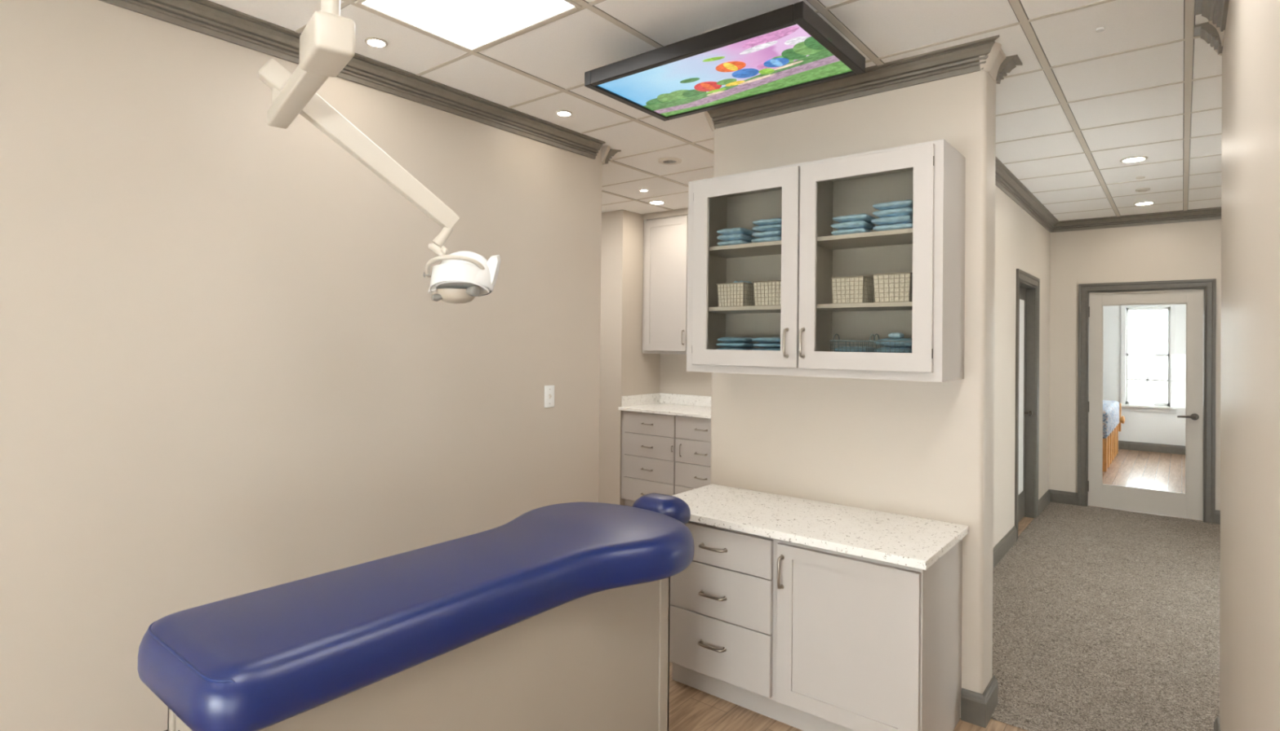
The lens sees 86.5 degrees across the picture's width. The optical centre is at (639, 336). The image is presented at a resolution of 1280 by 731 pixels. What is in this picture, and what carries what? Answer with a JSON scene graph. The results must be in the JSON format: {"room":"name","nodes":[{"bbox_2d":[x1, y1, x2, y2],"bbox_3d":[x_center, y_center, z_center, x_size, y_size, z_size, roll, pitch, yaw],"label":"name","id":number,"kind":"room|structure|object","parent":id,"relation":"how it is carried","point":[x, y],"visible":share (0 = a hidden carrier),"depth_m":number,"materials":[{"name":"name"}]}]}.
{"room":"dental clinic","nodes":[
{"label":"dental clinic","id":0,"kind":"room"},
{"bbox_2d":[0,0,602,730],"bbox_3d":[-2.563,0.137,1.346,0.115,2.694,7.310,0,-1,39],"label":"wall","id":1,"kind":"structure","parent":0,"point":[230,366],"depth_m":2.53,"materials":[{"name":"beige paint"}]},
{"bbox_2d":[97,0,605,159],"bbox_3d":[-2.496,-1.164,1.266,0.082,0.092,7.235,0,-1,39],"label":"trim","id":2,"kind":"structure","parent":1,"relation":"attached to","point":[206,17],"depth_m":2.93,"materials":[{"name":"grey wood"}]},
{"bbox_2d":[544,384,554,407],"bbox_3d":[-0.505,0.336,3.820,0.018,0.124,0.076,0,-1,39],"label":"light switch","id":3,"kind":"object","parent":1,"relation":"attached to","point":[548,389],"visible":1,"depth_m":3.82,"materials":[{"name":"white plastic"}]},
{"bbox_2d":[601,145,610,162],"bbox_3d":[-0.202,-1.114,4.180,0.068,0.096,0.068,0,-1,39],"label":"trim","id":4,"kind":"structure","parent":1,"relation":"attached to","point":[605,149],"depth_m":4.15,"materials":[{"name":"beige paint"}]},
{"bbox_2d":[602,148,621,164],"bbox_3d":[-0.214,-1.115,4.260,0.180,0.092,0.082,0,-1,39],"label":"trim","id":5,"kind":"structure","parent":1,"relation":"attached to","point":[611,153],"depth_m":4.21,"materials":[{"name":"grey wood"}]},
{"bbox_2d":[598,209,711,505],"bbox_3d":[0.871,0.209,5.757,3.580,2.694,0.710,0,-1,39],"label":"wall","id":6,"kind":"structure","parent":0,"point":[624,370],"depth_m":6.24,"materials":[{"name":"beige paint"}]},
{"bbox_2d":[642,214,688,354],"bbox_3d":[0.489,-0.463,6.141,1.000,1.247,0.341,0,-1,39],"label":"upper cabinet","id":7,"kind":"object","parent":6,"relation":"attached to","point":[665,240],"visible":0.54,"depth_m":6.18,"materials":[{"name":"white paint"}]},
{"bbox_2d":[643,208,688,220],"bbox_3d":[1.227,-1.110,5.600,2.835,0.051,0.285,0,-1,39],"label":"wall","id":8,"kind":"structure","parent":0,"point":[682,211],"depth_m":6.21,"materials":[{"name":"beige paint"}]},
{"bbox_2d":[208,0,1222,221],"bbox_3d":[-0.055,-1.204,2.329,6.400,0.064,11.940,0,-1,39],"label":"ceiling","id":9,"kind":"structure","parent":0,"point":[1081,101],"depth_m":3.01,"materials":[{"name":"tile"}]},
{"bbox_2d":[364,36,387,47],"bbox_3d":[-1.059,-1.179,2.731,0.086,0.007,0.086,0,-1,39],"label":"recessed light","id":10,"kind":"object","parent":9,"relation":"in","point":[373,42],"visible":1,"depth_m":2.72,"materials":[{"name":"white glass"}]},
{"bbox_2d":[258,0,501,303],"bbox_3d":[-0.708,-0.654,2.118,0.771,1.061,0.778,1,-1,-36],"label":"light","id":11,"kind":"object","parent":9,"relation":"hanging from","point":[327,42],"visible":1,"depth_m":2.26,"materials":[{"name":"beige plastic"}]},
{"bbox_2d":[354,0,582,52],"bbox_3d":[-0.608,-1.175,2.408,0.622,0.009,0.512,0,-1,39],"label":"ceiling light panel","id":12,"kind":"object","parent":9,"relation":"attached to","point":[470,25],"visible":1,"depth_m":2.48,"materials":[{"name":"beige plastic"}]},
{"bbox_2d":[555,110,572,116],"bbox_3d":[-0.398,-1.166,3.556,0.084,0.007,0.084,0,-1,39],"label":"recessed light","id":13,"kind":"object","parent":9,"relation":"in","point":[560,113],"visible":1,"depth_m":3.55,"materials":[{"name":"white glass"}]},
{"bbox_2d":[639,188,648,191],"bbox_3d":[0.030,-1.147,5.336,0.068,0.007,0.068,0,-1,39],"label":"recessed light","id":14,"kind":"object","parent":9,"relation":"in","point":[642,189],"visible":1,"depth_m":5.33,"materials":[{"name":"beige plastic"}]},
{"bbox_2d":[648,200,665,204],"bbox_3d":[0.144,-1.141,5.797,0.144,0.007,0.144,0,-1,39],"label":"recessed light","id":15,"kind":"object","parent":9,"relation":"in","point":[656,202],"visible":1,"depth_m":5.79,"materials":[{"name":"white glass"}]},
{"bbox_2d":[657,157,681,164],"bbox_3d":[0.197,-1.150,4.465,0.156,0.010,0.156,0,-1,39],"label":"ceiling vent","id":16,"kind":"object","parent":9,"relation":"in","point":[666,161],"visible":1,"depth_m":4.45,"materials":[{"name":"beige plastic"}]},
{"bbox_2d":[663,160,676,163],"bbox_3d":[0.197,-1.151,4.465,0.094,0.008,0.094,0,-1,39],"label":"vent grille","id":17,"kind":"object","parent":16,"relation":"attached to","point":[664,161],"depth_m":4.48,"materials":[{"name":"grey plastic"}]},
{"bbox_2d":[584,1,865,120],"bbox_3d":[0.317,-1.087,2.664,0.951,0.164,0.545,0,-1,39],"label":"television","id":18,"kind":"object","parent":9,"relation":"hanging from","point":[791,47],"visible":1,"depth_m":2.56,"materials":[{"name":"paint"}]},
{"bbox_2d":[1095,26,1104,32],"bbox_3d":[1.727,-1.151,2.551,0.028,0.008,0.028,0,-1,39],"label":"sprinkler","id":19,"kind":"object","parent":9,"relation":"attached to","point":[1100,29],"visible":1,"depth_m":2.55,"materials":[{"name":"white plastic"}]},
{"bbox_2d":[1120,155,1147,163],"bbox_3d":[3.133,-1.122,4.313,0.144,0.007,0.144,0,-1,39],"label":"recessed light","id":20,"kind":"object","parent":9,"relation":"in","point":[1136,158],"visible":1,"depth_m":4.31,"materials":[{"name":"white glass"}]},
{"bbox_2d":[1135,176,1145,179],"bbox_3d":[3.519,-1.114,4.781,0.052,0.006,0.052,0,-1,39],"label":"sprinkler","id":21,"kind":"object","parent":9,"relation":"attached to","point":[1141,177],"visible":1,"depth_m":4.78,"materials":[{"name":"beige plastic"}]},
{"bbox_2d":[1135,187,1150,192],"bbox_3d":[3.793,-1.103,5.129,0.090,0.018,0.090,0,-1,39],"label":"smoke detector","id":22,"kind":"object","parent":9,"relation":"attached to","point":[1142,189],"visible":1,"depth_m":5.10,"materials":[{"name":"beige plastic"}]},
{"bbox_2d":[1133,200,1155,205],"bbox_3d":[4.171,-1.100,5.622,0.144,0.007,0.144,0,-1,39],"label":"recessed light","id":23,"kind":"object","parent":9,"relation":"in","point":[1140,203],"visible":1,"depth_m":5.62,"materials":[{"name":"white glass"}]},
{"bbox_2d":[710,71,995,717],"bbox_3d":[0.926,0.189,3.182,1.290,2.694,0.196,0,-1,39],"label":"wall partition","id":24,"kind":"structure","parent":0,"point":[920,449],"depth_m":2.92,"materials":[{"name":"beige paint"}]},
{"bbox_2d":[704,111,715,131],"bbox_3d":[0.354,-1.113,3.516,0.070,0.096,0.070,0,-1,39],"label":"trim","id":25,"kind":"structure","parent":24,"relation":"attached to","point":[707,115],"depth_m":3.50,"materials":[{"name":"beige paint"}]},
{"bbox_2d":[686,138,965,382],"bbox_3d":[0.753,-0.280,2.961,1.139,0.895,0.376,0,-1,39],"label":"upper cabinet","id":26,"kind":"object","parent":24,"relation":"attached to","point":[806,197],"visible":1,"depth_m":2.88,"materials":[{"name":"white paint"}]},
{"bbox_2d":[717,239,752,245],"bbox_3d":[0.457,-0.430,3.177,0.132,0.032,0.158,0,-1,38],"label":"pack","id":27,"kind":"object","parent":26,"relation":"in","point":[740,241],"visible":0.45,"depth_m":3.12,"materials":[{"name":"blue fabric"}]},
{"bbox_2d":[717,233,757,242],"bbox_3d":[0.457,-0.458,3.180,0.132,0.032,0.158,0,-1,39],"label":"pack","id":28,"kind":"object","parent":27,"relation":"on","point":[735,236],"visible":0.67,"depth_m":3.13,"materials":[{"name":"blue fabric"}]},
{"bbox_2d":[716,226,758,235],"bbox_3d":[0.457,-0.486,3.181,0.132,0.032,0.160,0,-1,41],"label":"pack","id":29,"kind":"object","parent":28,"relation":"on","point":[734,230],"visible":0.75,"depth_m":3.13,"materials":[{"name":"blue fabric"}]},
{"bbox_2d":[716,281,755,306],"bbox_3d":[0.461,-0.190,3.172,0.147,0.108,0.166,0,-1,39],"label":"wire basket","id":30,"kind":"object","parent":26,"relation":"in","point":[730,294],"visible":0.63,"depth_m":3.11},
{"bbox_2d":[733,280,751,283],"bbox_3d":[0.476,-0.199,3.168,0.082,0.125,0.103,0,-1,37],"label":"pack","id":31,"kind":"object","parent":30,"relation":"in","point":[741,281],"visible":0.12,"depth_m":3.15,"materials":[{"name":"blue fabric"}]},
{"bbox_2d":[708,305,781,313],"bbox_3d":[0.557,-0.125,3.158,0.544,0.018,0.290,0,-1,39],"label":"shelf","id":32,"kind":"object","parent":26,"relation":"attached to","point":[712,308],"depth_m":3.10,"materials":[{"name":"white wood"}]},
{"bbox_2d":[709,240,781,257],"bbox_3d":[0.560,-0.405,3.160,0.544,0.018,0.290,0,-1,39],"label":"shelf","id":33,"kind":"object","parent":26,"relation":"attached to","point":[772,249],"depth_m":3.16,"materials":[{"name":"white wood"}]},
{"bbox_2d":[751,235,781,242],"bbox_3d":[0.602,-0.429,3.061,0.142,0.030,0.158,0,-1,40],"label":"pack","id":34,"kind":"object","parent":26,"relation":"in","point":[776,237],"visible":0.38,"depth_m":3.00,"materials":[{"name":"blue fabric"}]},
{"bbox_2d":[751,230,781,237],"bbox_3d":[0.605,-0.455,3.065,0.143,0.030,0.158,0,-1,40],"label":"pack","id":35,"kind":"object","parent":34,"relation":"on","point":[776,233],"visible":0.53,"depth_m":3.01,"materials":[{"name":"blue fabric"}]},
{"bbox_2d":[751,223,781,231],"bbox_3d":[0.604,-0.482,3.064,0.143,0.030,0.158,0,-1,37],"label":"pack","id":36,"kind":"object","parent":35,"relation":"on","point":[770,227],"visible":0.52,"depth_m":3.01,"materials":[{"name":"blue fabric"}]},
{"bbox_2d":[752,217,781,226],"bbox_3d":[0.605,-0.509,3.062,0.143,0.030,0.160,0,-1,36],"label":"pack","id":37,"kind":"object","parent":36,"relation":"on","point":[775,220],"visible":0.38,"depth_m":3.01,"materials":[{"name":"blue fabric"}]},
{"bbox_2d":[752,280,781,306],"bbox_3d":[0.612,-0.190,3.051,0.154,0.108,0.166,0,-1,39],"label":"wire basket","id":38,"kind":"object","parent":26,"relation":"in","point":[766,292],"visible":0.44,"depth_m":2.99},
{"bbox_2d":[831,227,874,235],"bbox_3d":[0.895,-0.428,2.833,0.144,0.032,0.160,0,-1,40],"label":"pack","id":39,"kind":"object","parent":26,"relation":"in","point":[839,232],"visible":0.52,"depth_m":2.77,"materials":[{"name":"blue fabric"}]},
{"bbox_2d":[831,220,876,230],"bbox_3d":[0.893,-0.457,2.829,0.144,0.031,0.158,0,-1,39],"label":"pack","id":40,"kind":"object","parent":39,"relation":"on","point":[861,224],"visible":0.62,"depth_m":2.78,"materials":[{"name":"blue fabric"}]},
{"bbox_2d":[832,213,875,223],"bbox_3d":[0.898,-0.485,2.826,0.144,0.032,0.158,0,-1,38],"label":"pack","id":41,"kind":"object","parent":40,"relation":"on","point":[865,217],"visible":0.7,"depth_m":2.77,"materials":[{"name":"blue fabric"}]},
{"bbox_2d":[831,275,875,303],"bbox_3d":[0.892,-0.189,2.828,0.140,0.108,0.166,0,-1,39],"label":"wire basket","id":42,"kind":"object","parent":26,"relation":"in","point":[852,289],"visible":0.76,"depth_m":2.77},
{"bbox_2d":[830,333,877,351],"bbox_3d":[0.895,0.067,2.821,0.157,0.157,0.166,0,-1,39],"label":"basket","id":43,"kind":"object","parent":26,"relation":"in","point":[833,340],"visible":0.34,"depth_m":2.77,"materials":[{"name":"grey metal"}]},
{"bbox_3d":[0.894,0.126,2.820,0.131,0.038,0.139,0,-1,39],"label":"pack","id":44,"kind":"object","parent":43,"relation":"in","visible":0},
{"bbox_3d":[0.894,0.092,2.822,0.130,0.038,0.140,0,-1,40],"label":"pack","id":45,"kind":"object","parent":44,"relation":"on","visible":0},
{"bbox_2d":[833,346,874,351],"bbox_3d":[0.895,0.058,2.821,0.130,0.037,0.139,0,-1,40],"label":"pack","id":46,"kind":"object","parent":45,"relation":"on","point":[851,347],"visible":0.5,"depth_m":2.77,"materials":[{"name":"teal plastic"}]},
{"bbox_2d":[816,301,912,311],"bbox_3d":[0.992,-0.123,2.811,0.533,0.018,0.290,0,-1,39],"label":"shelf","id":47,"kind":"object","parent":26,"relation":"attached to","point":[903,306],"depth_m":2.78,"materials":[{"name":"white wood"}]},
{"bbox_2d":[817,227,912,249],"bbox_3d":[0.995,-0.403,2.813,0.533,0.018,0.290,0,-1,39],"label":"shelf","id":48,"kind":"object","parent":26,"relation":"attached to","point":[895,239],"depth_m":2.82,"materials":[{"name":"white wood"}]},
{"bbox_2d":[870,333,911,352],"bbox_3d":[1.033,0.067,2.711,0.174,0.157,0.166,0,-1,39],"label":"basket","id":49,"kind":"object","parent":26,"relation":"in","point":[873,340],"visible":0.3,"depth_m":2.67,"materials":[{"name":"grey metal"}]},
{"bbox_3d":[1.032,0.126,2.711,0.148,0.038,0.139,0,-1,41],"label":"pack","id":50,"kind":"object","parent":49,"relation":"in","visible":0},
{"bbox_3d":[1.033,0.092,2.711,0.148,0.038,0.139,0,-1,37],"label":"pack","id":51,"kind":"object","parent":50,"relation":"on","visible":0},
{"bbox_2d":[874,346,911,352],"bbox_3d":[1.033,0.058,2.712,0.148,0.038,0.140,0,-1,40],"label":"pack","id":52,"kind":"object","parent":51,"relation":"on","point":[906,350],"visible":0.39,"depth_m":2.66,"materials":[{"name":"teal plastic"}]},
{"bbox_2d":[874,337,911,346],"bbox_3d":[1.033,0.024,2.712,0.148,0.037,0.139,0,-1,40],"label":"pack","id":53,"kind":"object","parent":52,"relation":"on","point":[885,339],"visible":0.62,"depth_m":2.66,"materials":[{"name":"blue fabric"}]},
{"bbox_2d":[888,332,904,337],"bbox_3d":[1.010,-0.004,2.680,0.046,0.024,0.051,0,-1,39],"label":"pack","id":54,"kind":"object","parent":53,"relation":"on","point":[893,335],"visible":1,"depth_m":2.66,"materials":[{"name":"blue fabric"}]},
{"bbox_2d":[871,271,912,302],"bbox_3d":[1.031,-0.190,2.717,0.150,0.112,0.166,0,-1,39],"label":"wire basket","id":55,"kind":"object","parent":26,"relation":"in","point":[895,286],"visible":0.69,"depth_m":2.65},
{"bbox_2d":[872,222,912,231],"bbox_3d":[1.034,-0.428,2.718,0.155,0.034,0.158,0,-1,38],"label":"pack","id":56,"kind":"object","parent":26,"relation":"in","point":[904,225],"visible":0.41,"depth_m":2.66,"materials":[{"name":"blue fabric"}]},
{"bbox_2d":[871,214,912,225],"bbox_3d":[1.029,-0.458,2.721,0.155,0.034,0.160,0,-1,40],"label":"pack","id":57,"kind":"object","parent":56,"relation":"on","point":[900,219],"visible":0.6,"depth_m":2.66,"materials":[{"name":"blue fabric"}]},
{"bbox_2d":[872,207,912,217],"bbox_3d":[1.035,-0.489,2.719,0.155,0.033,0.158,0,-1,39],"label":"pack","id":58,"kind":"object","parent":57,"relation":"on","point":[906,211],"visible":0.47,"depth_m":2.66,"materials":[{"name":"blue fabric"}]},
{"bbox_2d":[872,199,912,210],"bbox_3d":[1.034,-0.518,2.720,0.155,0.034,0.158,0,-1,40],"label":"pack","id":59,"kind":"object","parent":58,"relation":"on","point":[908,202],"visible":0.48,"depth_m":2.66,"materials":[{"name":"blue fabric"}]},
{"bbox_3d":[0.458,0.133,3.165,0.149,0.026,0.153,0,-1,38],"label":"pack","id":60,"kind":"object","parent":26,"relation":"in","visible":0},
{"bbox_3d":[0.462,0.109,3.171,0.149,0.026,0.153,0,-1,38],"label":"pack","id":61,"kind":"object","parent":60,"relation":"on","visible":0},
{"bbox_3d":[0.461,0.086,3.174,0.149,0.026,0.154,0,-1,40],"label":"pack","id":62,"kind":"object","parent":61,"relation":"on","visible":0},
{"bbox_2d":[716,346,756,350],"bbox_3d":[0.460,0.062,3.171,0.149,0.026,0.153,0,-1,40],"label":"pack","id":63,"kind":"object","parent":62,"relation":"on","point":[724,348],"visible":0.45,"depth_m":3.12,"materials":[{"name":"blue fabric"}]},
{"bbox_2d":[715,342,755,346],"bbox_3d":[0.456,0.038,3.166,0.149,0.026,0.153,0,-1,38],"label":"pack","id":64,"kind":"object","parent":63,"relation":"on","point":[722,344],"visible":0.86,"depth_m":3.11,"materials":[{"name":"blue fabric"}]},
{"bbox_2d":[717,336,755,342],"bbox_3d":[0.463,0.015,3.168,0.149,0.026,0.153,0,-1,37],"label":"pack","id":65,"kind":"object","parent":64,"relation":"on","point":[729,339],"visible":0.84,"depth_m":3.11,"materials":[{"name":"blue fabric"}]},
{"bbox_3d":[0.602,0.133,3.056,0.147,0.026,0.153,0,-1,38],"label":"pack","id":66,"kind":"object","parent":26,"relation":"in","visible":0},
{"bbox_3d":[0.603,0.110,3.053,0.147,0.026,0.154,0,-1,37],"label":"pack","id":67,"kind":"object","parent":66,"relation":"on","visible":0},
{"bbox_3d":[0.606,0.086,3.051,0.147,0.026,0.153,0,-1,38],"label":"pack","id":68,"kind":"object","parent":67,"relation":"on","visible":0},
{"bbox_2d":[751,347,780,350],"bbox_3d":[0.601,0.062,3.059,0.147,0.026,0.153,0,-1,38],"label":"pack","id":69,"kind":"object","parent":68,"relation":"on","point":[757,348],"visible":0.35,"depth_m":3.00,"materials":[{"name":"blue fabric"}]},
{"bbox_2d":[753,342,780,347],"bbox_3d":[0.610,0.039,3.053,0.147,0.026,0.153,0,-1,40],"label":"pack","id":70,"kind":"object","parent":69,"relation":"on","point":[765,344],"visible":0.53,"depth_m":3.01,"materials":[{"name":"blue fabric"}]},
{"bbox_2d":[751,337,780,342],"bbox_3d":[0.604,0.015,3.057,0.147,0.026,0.154,0,-1,41],"label":"pack","id":71,"kind":"object","parent":70,"relation":"on","point":[777,340],"visible":0.58,"depth_m":3.01,"materials":[{"name":"blue fabric"}]},
{"bbox_2d":[706,35,999,128],"bbox_3d":[0.878,-1.114,3.064,1.351,0.092,0.082,0,-1,39],"label":"trim","id":72,"kind":"structure","parent":24,"relation":"attached to","point":[962,59],"depth_m":2.97,"materials":[{"name":"grey wood"}]},
{"bbox_2d":[960,687,986,727],"bbox_3d":[1.328,1.476,2.704,0.091,0.122,0.016,0,-1,39],"label":"baseboard","id":73,"kind":"structure","parent":24,"relation":"attached to","point":[973,705],"depth_m":2.70,"materials":[{"name":"grey wood"}]},
{"bbox_2d":[982,675,998,726],"bbox_3d":[1.423,1.477,2.764,0.016,0.122,0.228,0,-1,39],"label":"baseboard","id":74,"kind":"structure","parent":24,"relation":"attached to","point":[990,693],"depth_m":2.76,"materials":[{"name":"grey wood"}]},
{"bbox_2d":[979,42,1001,71],"bbox_3d":[1.386,-1.109,2.692,0.070,0.096,0.070,0,-1,39],"label":"trim","id":75,"kind":"structure","parent":24,"relation":"attached to","point":[996,48],"depth_m":2.70,"materials":[{"name":"beige paint"}]},
{"bbox_2d":[987,48,1006,83],"bbox_3d":[1.457,-1.107,2.772,0.042,0.098,0.148,0,-1,39],"label":"trim","id":76,"kind":"structure","parent":24,"relation":"attached to","point":[1001,56],"depth_m":2.78,"materials":[{"name":"beige paint"}]},
{"bbox_2d":[995,54,1022,84],"bbox_3d":[1.546,-1.108,2.852,0.082,0.092,0.120,0,-1,39],"label":"trim","id":77,"kind":"structure","parent":24,"relation":"attached to","point":[1010,63],"depth_m":2.82,"materials":[{"name":"grey wood"}]},
{"bbox_2d":[668,448,1203,730],"bbox_3d":[1.384,1.574,4.147,6.400,0.050,16.650,0,-1,39],"label":"floor","id":78,"kind":"structure","parent":0,"point":[690,708],"depth_m":2.87,"materials":[{"name":"brown wood"}]},
{"bbox_2d":[137,492,694,730],"bbox_3d":[-0.433,1.074,2.124,0.704,0.878,1.813,0,-1,39],"label":"examination table","id":79,"kind":"object","parent":78,"relation":"on","point":[556,616],"visible":1,"depth_m":1.82,"materials":[{"name":"blue leather"}]},
{"bbox_2d":[621,410,675,506],"bbox_3d":[0.227,1.109,6.141,0.601,0.888,0.624,0,-1,39],"label":"drawer unit","id":80,"kind":"object","parent":78,"relation":"on","point":[648,439],"visible":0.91,"depth_m":5.92,"materials":[{"name":"white paint"}]},
{"bbox_2d":[617,392,711,418],"bbox_3d":[0.488,0.604,5.948,1.254,0.124,0.617,0,-1,39],"label":"countertop","id":81,"kind":"structure","parent":80,"relation":"on","point":[676,404],"depth_m":6.22,"materials":[{"name":"stone"}]},
{"bbox_2d":[674,415,711,494],"bbox_3d":[0.699,1.111,5.764,0.601,0.888,0.624,0,-1,39],"label":"drawer unit","id":82,"kind":"object","parent":78,"relation":"on","point":[692,434],"visible":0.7,"depth_m":5.62,"materials":[{"name":"white paint"}]},
{"bbox_2d":[669,520,962,730],"bbox_3d":[0.680,1.158,2.856,1.108,0.746,0.592,0,-1,39],"label":"base cabinet","id":83,"kind":"object","parent":78,"relation":"on","point":[803,637],"visible":0.88,"depth_m":2.58,"materials":[{"name":"white paint"}]},
{"bbox_2d":[671,483,968,569],"bbox_3d":[0.663,0.768,2.882,1.217,0.030,0.584,0,-1,39],"label":"countertop","id":84,"kind":"structure","parent":83,"relation":"on","point":[917,542],"depth_m":2.73,"materials":[{"name":"stone"}]},
{"bbox_2d":[1102,400,1124,471],"bbox_3d":[5.949,1.272,9.190,0.883,0.735,2.020,0,-1,39],"label":"couch","id":85,"kind":"object","parent":78,"relation":"on","point":[1112,410],"visible":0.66,"depth_m":8.75,"materials":[{"name":"orange wood"}]},
{"bbox_2d":[992,185,1050,547],"bbox_3d":[2.568,0.221,4.923,0.115,2.694,4.575,0,-1,39],"label":"wall","id":86,"kind":"structure","parent":0,"point":[1023,243],"depth_m":5.09,"materials":[{"name":"beige paint"}]},
{"bbox_2d":[992,524,1016,568],"bbox_3d":[2.032,1.495,4.153,0.016,0.122,2.735,0,-1,39],"label":"baseboard","id":87,"kind":"structure","parent":86,"relation":"attached to","point":[999,550],"depth_m":4.86,"materials":[{"name":"grey wood"}]},
{"bbox_2d":[1017,286,1032,522],"bbox_3d":[3.150,0.573,5.665,0.095,1.998,0.812,0,-1,39],"label":"door","id":88,"kind":"structure","parent":86,"relation":"in","point":[1022,412],"depth_m":5.88,"materials":[{"name":"grey wood"}]},
{"bbox_2d":[995,156,1058,232],"bbox_3d":[2.622,-1.081,4.826,0.082,0.092,4.456,0,-1,39],"label":"trim","id":89,"kind":"structure","parent":86,"relation":"attached to","point":[1005,180],"depth_m":5.21,"materials":[{"name":"grey wood"}]},
{"bbox_2d":[1014,268,1039,540],"bbox_3d":[3.208,0.532,5.620,0.018,2.096,0.992,0,-1,39],"label":"trim","id":90,"kind":"structure","parent":86,"relation":"attached to","point":[1021,275],"depth_m":5.39,"materials":[{"name":"grey wood"}]},
{"bbox_2d":[1019,280,1035,517],"bbox_3d":[3.155,0.570,5.661,0.119,2.021,0.842,0,-1,39],"label":"trim","id":91,"kind":"structure","parent":86,"relation":"attached to","point":[1030,340],"depth_m":5.97,"materials":[{"name":"grey wood"}]},
{"bbox_2d":[1038,488,1050,515],"bbox_3d":[3.733,1.531,6.285,0.016,0.122,0.721,0,-1,39],"label":"baseboard","id":92,"kind":"structure","parent":86,"relation":"attached to","point":[1045,500],"depth_m":6.27,"materials":[{"name":"grey wood"}]},
{"bbox_2d":[991,501,1220,730],"bbox_3d":[3.592,1.568,3.953,2.706,0.006,4.620,0,-1,39],"label":"floor","id":93,"kind":"structure","parent":0,"point":[1104,619],"depth_m":3.67,"materials":[{"name":"grey carpet"}]},
{"bbox_2d":[1048,219,1221,510],"bbox_3d":[5.060,0.255,5.785,2.706,2.694,0.120,0,-1,39],"label":"wall","id":94,"kind":"structure","parent":0,"point":[1192,250],"depth_m":6.35,"materials":[{"name":"beige paint"}]},
{"bbox_2d":[1049,488,1077,505],"bbox_3d":[4.039,1.536,6.492,0.236,0.122,0.016,0,-1,39],"label":"baseboard","id":95,"kind":"structure","parent":94,"relation":"attached to","point":[1056,495],"depth_m":6.48,"materials":[{"name":"grey wood"}]},
{"bbox_2d":[1051,206,1221,232],"bbox_3d":[5.011,-1.048,5.717,2.706,0.092,0.082,0,-1,39],"label":"trim","id":96,"kind":"structure","parent":94,"relation":"attached to","point":[1213,213],"depth_m":6.12,"materials":[{"name":"grey wood"}]},
{"bbox_2d":[1087,288,1204,519],"bbox_3d":[4.554,0.587,6.155,0.840,2.001,0.152,0,-1,39],"label":"door","id":97,"kind":"structure","parent":94,"relation":"in","point":[1188,504],"depth_m":6.08,"materials":[{"name":"paint"}]},
{"bbox_2d":[1077,278,1216,523],"bbox_3d":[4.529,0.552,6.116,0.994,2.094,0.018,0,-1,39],"label":"trim","id":98,"kind":"structure","parent":94,"relation":"attached to","point":[1210,285],"depth_m":5.95,"materials":[{"name":"grey wood"}]},
{"bbox_2d":[1215,509,1220,524],"bbox_3d":[5.484,1.542,5.339,1.478,0.122,0.016,0,-1,39],"label":"baseboard","id":99,"kind":"structure","parent":94,"relation":"attached to","point":[1217,512],"depth_m":5.78,"materials":[{"name":"grey wood"}]},
{"bbox_2d":[1102,289,1204,445],"bbox_3d":[7.199,0.313,10.064,3.900,2.694,0.120,0,-1,39],"label":"wall","id":100,"kind":"structure","parent":0,"point":[1162,428],"depth_m":9.87,"materials":[{"name":"white paint"}]},
{"bbox_2d":[1120,304,1177,413],"bbox_3d":[7.364,0.305,9.862,0.700,1.570,0.130,0,-1,39],"label":"window","id":101,"kind":"structure","parent":100,"relation":"in","point":[1169,407],"depth_m":9.86,"materials":[{"name":"white wood"}]},
{"bbox_2d":[1118,440,1185,454],"bbox_3d":[7.143,1.598,10.001,3.900,0.122,0.016,0,-1,39],"label":"baseboard","id":102,"kind":"structure","parent":100,"relation":"attached to","point":[1129,445],"depth_m":9.80,"materials":[{"name":"grey wood"}]},
{"bbox_2d":[1219,0,1279,730],"bbox_3d":[1.547,0.183,1.648,0.140,2.694,2.210,0,-1,39],"label":"wall","id":103,"kind":"structure","parent":0,"point":[1250,598],"depth_m":1.44,"materials":[{"name":"beige paint"}]},
{"bbox_2d":[1193,22,1222,54],"bbox_3d":[2.115,-1.105,2.531,0.082,0.092,0.115,0,-1,39],"label":"trim","id":104,"kind":"structure","parent":103,"relation":"attached to","point":[1206,32],"depth_m":2.51,"materials":[{"name":"grey wood"}]},
{"bbox_2d":[1194,0,1229,31],"bbox_3d":[1.393,-1.120,1.626,0.082,0.092,1.982,0,-1,39],"label":"trim","id":105,"kind":"structure","parent":103,"relation":"attached to","point":[1215,11],"depth_m":2.31,"materials":[{"name":"grey wood"}]},
{"bbox_2d":[1208,20,1225,46],"bbox_3d":[2.056,-1.103,2.424,0.042,0.098,0.145,0,-1,39],"label":"trim","id":106,"kind":"structure","parent":103,"relation":"attached to","point":[1221,34],"depth_m":2.44,"materials":[{"name":"beige paint"}]},
{"bbox_2d":[1213,715,1220,730],"bbox_3d":[1.489,1.469,1.707,0.016,0.122,2.165,0,-1,39],"label":"baseboard","id":107,"kind":"structure","parent":103,"relation":"attached to","point":[1216,723],"depth_m":2.51,"materials":[{"name":"grey wood"}]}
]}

